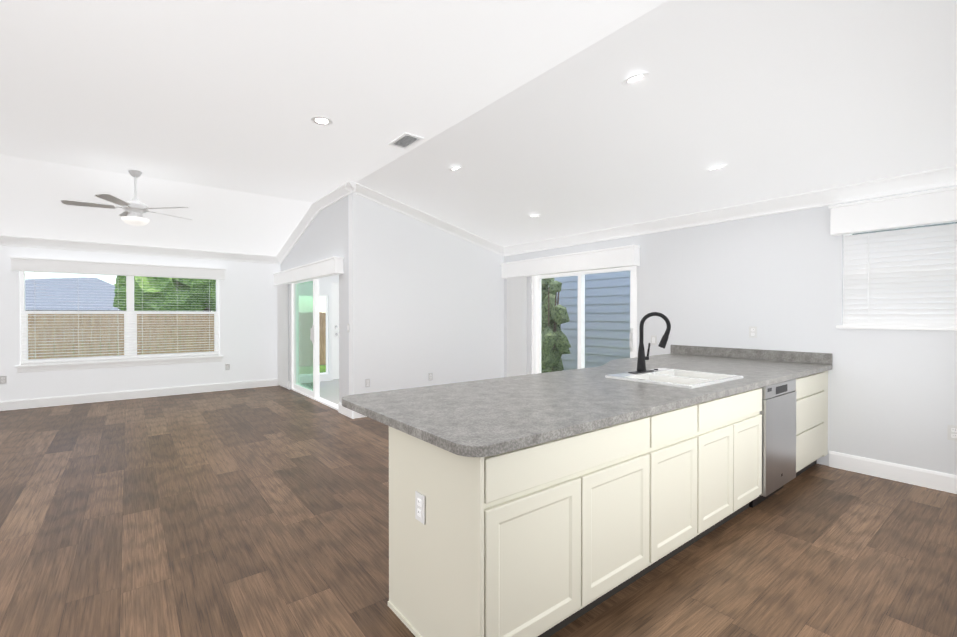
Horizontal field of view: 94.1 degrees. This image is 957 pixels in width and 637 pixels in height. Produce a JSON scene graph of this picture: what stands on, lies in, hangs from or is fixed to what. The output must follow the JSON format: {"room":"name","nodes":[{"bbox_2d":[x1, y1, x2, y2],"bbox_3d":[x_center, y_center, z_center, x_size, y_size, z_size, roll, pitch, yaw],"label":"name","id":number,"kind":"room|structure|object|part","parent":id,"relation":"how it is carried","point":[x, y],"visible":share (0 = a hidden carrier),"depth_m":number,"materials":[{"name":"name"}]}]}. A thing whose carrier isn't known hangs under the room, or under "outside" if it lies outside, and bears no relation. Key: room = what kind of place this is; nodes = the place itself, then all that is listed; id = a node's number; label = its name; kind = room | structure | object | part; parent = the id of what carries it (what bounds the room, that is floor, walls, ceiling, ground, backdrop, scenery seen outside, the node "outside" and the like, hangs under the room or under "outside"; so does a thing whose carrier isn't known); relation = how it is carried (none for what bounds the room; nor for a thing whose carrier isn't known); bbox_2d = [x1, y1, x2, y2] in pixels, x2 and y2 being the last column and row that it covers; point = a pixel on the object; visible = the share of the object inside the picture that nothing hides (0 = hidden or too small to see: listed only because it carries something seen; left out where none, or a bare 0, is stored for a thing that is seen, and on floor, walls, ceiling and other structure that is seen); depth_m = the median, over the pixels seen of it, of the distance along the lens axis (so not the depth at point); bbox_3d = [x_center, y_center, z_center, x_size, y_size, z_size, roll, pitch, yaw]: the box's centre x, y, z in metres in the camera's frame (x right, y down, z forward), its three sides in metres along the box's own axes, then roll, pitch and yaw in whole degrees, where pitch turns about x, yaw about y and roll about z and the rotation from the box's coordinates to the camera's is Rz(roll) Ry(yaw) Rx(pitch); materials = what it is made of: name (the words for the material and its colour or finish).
{"room":"kitchen","nodes":[
{"label":"kitchen","id":0,"kind":"room"},
{"bbox_2d":[0,155,312,255],"bbox_3d":[-5.595,-1.493,5.925,6.111,0.781,2.400,0,1,-38],"label":"ceiling slope","id":1,"kind":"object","parent":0,"point":[33,193],"visible":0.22,"depth_m":6.30,"materials":[{"name":"paint"}]},
{"bbox_2d":[0,245,338,400],"bbox_3d":[-5.037,0.022,7.806,9.300,2.560,0.150,0,1,-38],"label":"wall","id":2,"kind":"structure","parent":0,"point":[247,321],"depth_m":7.69,"materials":[{"name":"paint"}]},
{"bbox_2d":[0,376,6,383],"bbox_3d":[-6.771,0.873,6.346,0.072,0.116,0.008,0,1,-38],"label":"electrical outlet","id":3,"kind":"object","parent":2,"relation":"attached to","point":[3,379],"visible":1,"depth_m":6.35,"materials":[{"name":"white plastic"}]},
{"bbox_2d":[9,256,225,372],"bbox_3d":[-5.642,-0.053,7.224,2.700,1.660,0.245,0,1,-38],"label":"living room window","id":4,"kind":"structure","parent":2,"relation":"in","point":[129,356],"depth_m":7.12,"materials":[{"name":"white plastic"}]},
{"label":"glass","id":5,"kind":"part","parent":4,"relation":"part of","materials":[{"name":"clear glass"}]},
{"bbox_2d":[0,378,278,410],"bbox_3d":[-6.180,1.241,6.810,5.960,0.138,0.016,0,1,-38],"label":"baseboard","id":6,"kind":"structure","parent":2,"relation":"attached to","point":[69,400],"depth_m":7.21,"materials":[{"name":"white wood"}]},
{"bbox_2d":[0,235,279,263],"bbox_3d":[-6.157,-1.107,6.763,5.960,0.135,0.092,0,1,-38],"label":"crown molding","id":7,"kind":"structure","parent":2,"relation":"attached to","point":[16,241],"depth_m":7.17,"materials":[{"name":"white wood"}]},
{"bbox_2d":[225,364,229,369],"bbox_3d":[-4.554,0.880,8.089,0.072,0.116,0.008,0,1,-38],"label":"electrical outlet","id":8,"kind":"object","parent":2,"relation":"attached to","point":[227,366],"visible":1,"depth_m":8.09,"materials":[{"name":"white plastic"}]},
{"bbox_2d":[299,294,327,375],"bbox_3d":[-3.430,0.333,9.065,0.712,1.632,0.040,0,1,-38],"label":"window","id":9,"kind":"structure","parent":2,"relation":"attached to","point":[326,372],"depth_m":9.26,"materials":[{"name":"white plastic"}]},
{"bbox_2d":[280,195,348,402],"bbox_3d":[-2.779,-0.255,7.416,0.150,3.120,3.550,0,1,-38],"label":"wall","id":10,"kind":"structure","parent":0,"point":[324,235],"depth_m":6.40,"materials":[{"name":"paint"}]},
{"bbox_2d":[273,256,343,409],"bbox_3d":[-2.843,0.229,7.372,0.270,2.154,3.238,0,1,-38],"label":"sliding door","id":11,"kind":"structure","parent":10,"relation":"in","point":[302,275],"depth_m":7.75,"materials":[{"name":"white plastic"}]},
{"bbox_3d":[-2.979,0.283,7.674,0.050,1.820,1.085,0,1,-38],"label":"glass","id":12,"kind":"part","parent":11,"relation":"part of","materials":[{"name":"clear glass"}]},
{"bbox_3d":[-2.640,0.289,7.243,0.110,2.036,2.392,0,1,-38],"label":"frame","id":13,"kind":"part","parent":11,"relation":"part of","materials":[{"name":"white plastic"}]},
{"bbox_2d":[276,181,355,263],"bbox_3d":[-2.753,-1.411,7.176,0.095,0.729,3.645,0,1,-38],"label":"crown molding","id":14,"kind":"structure","parent":10,"relation":"attached to","point":[330,198],"depth_m":6.99,"materials":[{"name":"white wood"}]},
{"bbox_2d":[285,381,353,417],"bbox_3d":[-2.747,1.238,7.252,0.016,0.138,3.566,0,1,-38],"label":"baseboard","id":15,"kind":"structure","parent":10,"relation":"attached to","point":[347,412],"depth_m":6.09,"materials":[{"name":"white wood"}]},
{"bbox_2d":[331,282,338,379],"bbox_3d":[-2.746,0.266,9.586,0.872,2.046,0.125,0,1,-38],"label":"door","id":16,"kind":"structure","parent":10,"relation":"in","point":[335,324],"depth_m":9.37,"materials":[{"name":"white"}]},
{"bbox_2d":[0,0,667,202],"bbox_3d":[-2.381,-1.793,1.834,6.110,0.120,8.000,0,1,-38],"label":"ceiling","id":17,"kind":"structure","parent":0,"point":[236,95],"depth_m":3.21,"materials":[{"name":"paint"}]},
{"bbox_2d":[61,169,191,225],"bbox_3d":[-4.135,-1.433,5.326,1.269,0.649,1.269,0,1,-38],"label":"ceiling fan","id":18,"kind":"object","parent":17,"relation":"hanging from","point":[135,208],"visible":1,"depth_m":5.23,"materials":[{"name":"white metal"}]},
{"bbox_3d":[-4.097,-1.476,5.321,0.250,0.563,0.250,0,1,-38],"label":"motor","id":19,"kind":"part","parent":18,"relation":"part of","materials":[{"name":"white metal"}]},
{"bbox_2d":[311,116,332,124],"bbox_3d":[-1.385,-1.746,3.941,0.184,0.004,0.184,0,1,-38],"label":"recessed light","id":20,"kind":"object","parent":17,"relation":"in","point":[319,120],"visible":1,"depth_m":3.93,"materials":[{"name":"white"}]},
{"bbox_2d":[388,132,423,149],"bbox_3d":[-0.719,-1.744,4.388,0.200,0.012,0.360,0,1,-38],"label":"ceiling vent","id":21,"kind":"object","parent":17,"relation":"in","point":[405,140],"visible":0.96,"depth_m":4.38,"materials":[{"name":"white metal"}]},
{"bbox_2d":[348,193,503,394],"bbox_3d":[-0.598,-0.250,6.778,2.790,3.120,0.150,0,1,-38],"label":"wall","id":22,"kind":"structure","parent":0,"point":[425,299],"depth_m":6.45,"materials":[{"name":"paint"}]},
{"bbox_2d":[352,411,366,418],"bbox_3d":[-0.612,1.242,6.673,2.656,0.138,0.016,0,1,-38],"label":"baseboard","id":23,"kind":"structure","parent":22,"relation":"attached to","point":[357,415],"depth_m":5.89,"materials":[{"name":"white wood"}]},
{"bbox_2d":[365,378,369,387],"bbox_3d":[-1.487,0.866,5.984,0.072,0.116,0.008,0,1,-38],"label":"outlet","id":24,"kind":"object","parent":22,"relation":"attached to","point":[367,382],"visible":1,"depth_m":5.98,"materials":[{"name":"white plastic"}]},
{"bbox_2d":[344,182,503,255],"bbox_3d":[-0.628,-1.416,6.590,2.758,0.749,0.095,0,1,-38],"label":"crown molding","id":25,"kind":"structure","parent":22,"relation":"attached to","point":[390,203],"depth_m":6.45,"materials":[{"name":"white wood"}]},
{"bbox_2d":[428,373,432,380],"bbox_3d":[-0.709,0.862,6.596,0.072,0.116,0.008,0,1,-38],"label":"outlet","id":26,"kind":"object","parent":22,"relation":"attached to","point":[430,376],"visible":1,"depth_m":6.59,"materials":[{"name":"white plastic"}]},
{"bbox_2d":[0,379,956,636],"bbox_3d":[-1.869,1.383,3.787,9.300,0.100,10.400,0,1,-38],"label":"floor","id":27,"kind":"structure","parent":0,"point":[257,512],"depth_m":2.67,"materials":[{"name":"brown wood"}]},
{"bbox_2d":[388,388,761,636],"bbox_3d":[0.774,0.904,2.589,2.494,0.875,0.694,0,1,-38],"label":"base cabinet","id":28,"kind":"object","parent":27,"relation":"on","point":[547,504],"depth_m":1.89,"materials":[{"name":"beige wood"}]},
{"bbox_2d":[342,352,831,463],"bbox_3d":[1.110,0.435,3.331,4.068,0.052,1.508,0,1,-38],"label":"countertop","id":29,"kind":"structure","parent":28,"relation":"on","point":[479,419],"depth_m":2.31,"materials":[{"name":"grey stone"}]},
{"bbox_2d":[634,312,673,371],"bbox_3d":[1.317,0.179,3.342,0.351,0.454,0.216,0,1,-38],"label":"faucet","id":30,"kind":"object","parent":29,"relation":"on","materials":[{"name":"black metal"}]},
{"bbox_2d":[606,368,741,387],"bbox_3d":[1.396,0.502,3.180,0.750,0.190,0.620,0,1,-38],"label":"sink","id":31,"kind":"object","parent":29,"relation":"in","point":[680,377],"depth_m":3.23,"materials":[{"name":"white ceramic"}]},
{"bbox_2d":[749,379,795,507],"bbox_3d":[2.035,0.901,3.502,0.606,0.868,0.610,0,1,-38],"label":"dishwasher","id":32,"kind":"object","parent":27,"relation":"on","point":[778,412],"visible":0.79,"depth_m":3.22,"materials":[{"name":"grey metal"}]},
{"bbox_2d":[770,372,827,475],"bbox_3d":[2.593,0.893,4.016,0.894,0.875,0.690,0,1,-38],"label":"base cabinet","id":33,"kind":"object","parent":27,"relation":"on","point":[811,391],"depth_m":3.74,"materials":[{"name":"beige wood"}]},
{"bbox_2d":[356,0,956,246],"bbox_3d":[1.518,-1.482,4.076,2.790,0.775,6.701,0,1,-38],"label":"ceiling slope","id":34,"kind":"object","parent":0,"point":[765,99],"visible":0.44,"depth_m":3.33,"materials":[{"name":"paint"}]},
{"bbox_2d":[622,73,648,84],"bbox_3d":[1.080,-1.641,3.056,0.180,0.045,0.184,0,1,-38],"label":"recessed light","id":35,"kind":"object","parent":34,"relation":"attached to","point":[629,79],"visible":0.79,"depth_m":3.02,"materials":[{"name":"white"}]},
{"bbox_2d":[504,185,956,474],"bbox_3d":[2.510,0.074,4.963,0.150,2.500,6.850,0,1,-38],"label":"wall","id":36,"kind":"structure","parent":0,"point":[776,279],"depth_m":4.17,"materials":[{"name":"paint"}]},
{"bbox_2d":[500,245,639,376],"bbox_3d":[1.230,0.205,6.463,0.270,2.214,2.474,0,1,-38],"label":"sliding door","id":37,"kind":"structure","parent":36,"relation":"in","point":[580,265],"depth_m":6.60,"materials":[{"name":"white plastic"}]},
{"bbox_3d":[1.453,0.296,6.309,0.110,2.036,1.842,0,1,-38],"label":"frame","id":38,"kind":"part","parent":37,"relation":"part of","materials":[{"name":"white plastic"}]},
{"bbox_3d":[1.453,0.294,6.309,0.050,1.820,1.630,0,1,-38],"label":"glass","id":39,"kind":"part","parent":37,"relation":"part of","materials":[{"name":"clear glass"}]},
{"bbox_2d":[651,335,656,344],"bbox_3d":[2.103,0.261,5.350,0.008,0.116,0.072,0,1,-38],"label":"light switch","id":40,"kind":"object","parent":36,"relation":"attached to","point":[653,339],"visible":1,"depth_m":5.34,"materials":[{"name":"white plastic"}]},
{"bbox_2d":[503,165,956,255],"bbox_3d":[2.415,-1.091,4.879,0.092,0.132,6.550,0,1,-38],"label":"crown molding","id":41,"kind":"structure","parent":36,"relation":"attached to","point":[922,181],"depth_m":4.33,"materials":[{"name":"white wood"}]},
{"bbox_2d":[671,345,832,363],"bbox_3d":[2.700,0.360,4.581,0.022,0.104,1.508,0,1,-38],"label":"backsplash","id":42,"kind":"structure","parent":36,"relation":"attached to","point":[683,350],"depth_m":4.46,"materials":[{"name":"grey stone"}]},
{"bbox_2d":[749,326,756,337],"bbox_3d":[2.771,0.137,4.500,0.008,0.116,0.072,0,1,-38],"label":"outlet","id":43,"kind":"object","parent":36,"relation":"attached to","point":[752,331],"visible":1,"depth_m":4.50,"materials":[{"name":"white plastic"}]},
{"bbox_2d":[829,186,956,329],"bbox_3d":[3.577,-0.449,3.482,0.227,1.077,1.314,0,1,-38],"label":"kitchen window","id":44,"kind":"structure","parent":36,"relation":"in","point":[906,279],"depth_m":3.62,"materials":[{"name":"white plastic"}]},
{"bbox_3d":[3.635,-0.370,3.529,0.080,0.864,1.164,0,1,-38],"label":"frame","id":45,"kind":"part","parent":44,"relation":"part of","materials":[{"name":"white plastic"}]},
{"bbox_2d":[829,451,956,493],"bbox_3d":[2.445,1.255,4.920,0.016,0.138,6.550,0,1,-38],"label":"baseboard","id":46,"kind":"structure","parent":36,"relation":"attached to","point":[941,481],"depth_m":3.66,"materials":[{"name":"white wood"}]},
{"bbox_2d":[947,425,956,440],"bbox_3d":[3.636,0.875,3.405,0.008,0.116,0.072,0,1,-38],"label":"electrical outlet","id":47,"kind":"object","parent":36,"relation":"attached to","point":[952,433],"visible":1,"depth_m":3.41,"materials":[{"name":"white plastic"}]},
{"label":"outside","id":48,"kind":"structure","parent":0,"visible":0},
{"bbox_2d":[54,327,333,379],"bbox_3d":[-9.895,1.366,20.629,90.000,0.280,95.000,0,1,-38],"label":"ground","id":49,"kind":"structure","parent":48,"point":[322,368],"depth_m":11.76,"materials":[{"name":"green plant"}]},
{"bbox_2d":[25,277,121,342],"bbox_3d":[-29.463,-0.542,23.661,21.000,3.950,14.020,0,1,-38],"label":"neighbor house","id":50,"kind":"structure","parent":49,"relation":"on","point":[45,301],"depth_m":24.01,"materials":[{"name":"blue"}]},
{"bbox_2d":[113,275,215,322],"bbox_3d":[-7.726,-1.444,13.464,5.168,5.448,3.231,0,1,-38],"label":"tree","id":51,"kind":"object","parent":49,"relation":"on","point":[157,304],"depth_m":11.79,"materials":[{"name":"green plant"}]},
{"bbox_2d":[28,312,325,365],"bbox_3d":[-10.190,0.583,7.581,21.414,1.442,0.060,0,1,-38],"label":"fence","id":52,"kind":"object","parent":49,"relation":"on","point":[47,331],"visible":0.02,"depth_m":9.54,"materials":[{"name":"brown wood"}]},
{"bbox_2d":[541,278,570,372],"bbox_3d":[1.349,0.178,8.389,0.838,2.282,0.781,0,1,-38],"label":"bush","id":53,"kind":"object","parent":49,"relation":"on","point":[548,333],"depth_m":8.18,"materials":[{"name":"green plant"}]},
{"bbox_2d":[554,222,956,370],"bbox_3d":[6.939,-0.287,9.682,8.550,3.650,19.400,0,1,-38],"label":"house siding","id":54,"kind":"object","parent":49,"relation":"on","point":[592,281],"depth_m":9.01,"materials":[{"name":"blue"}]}
]}

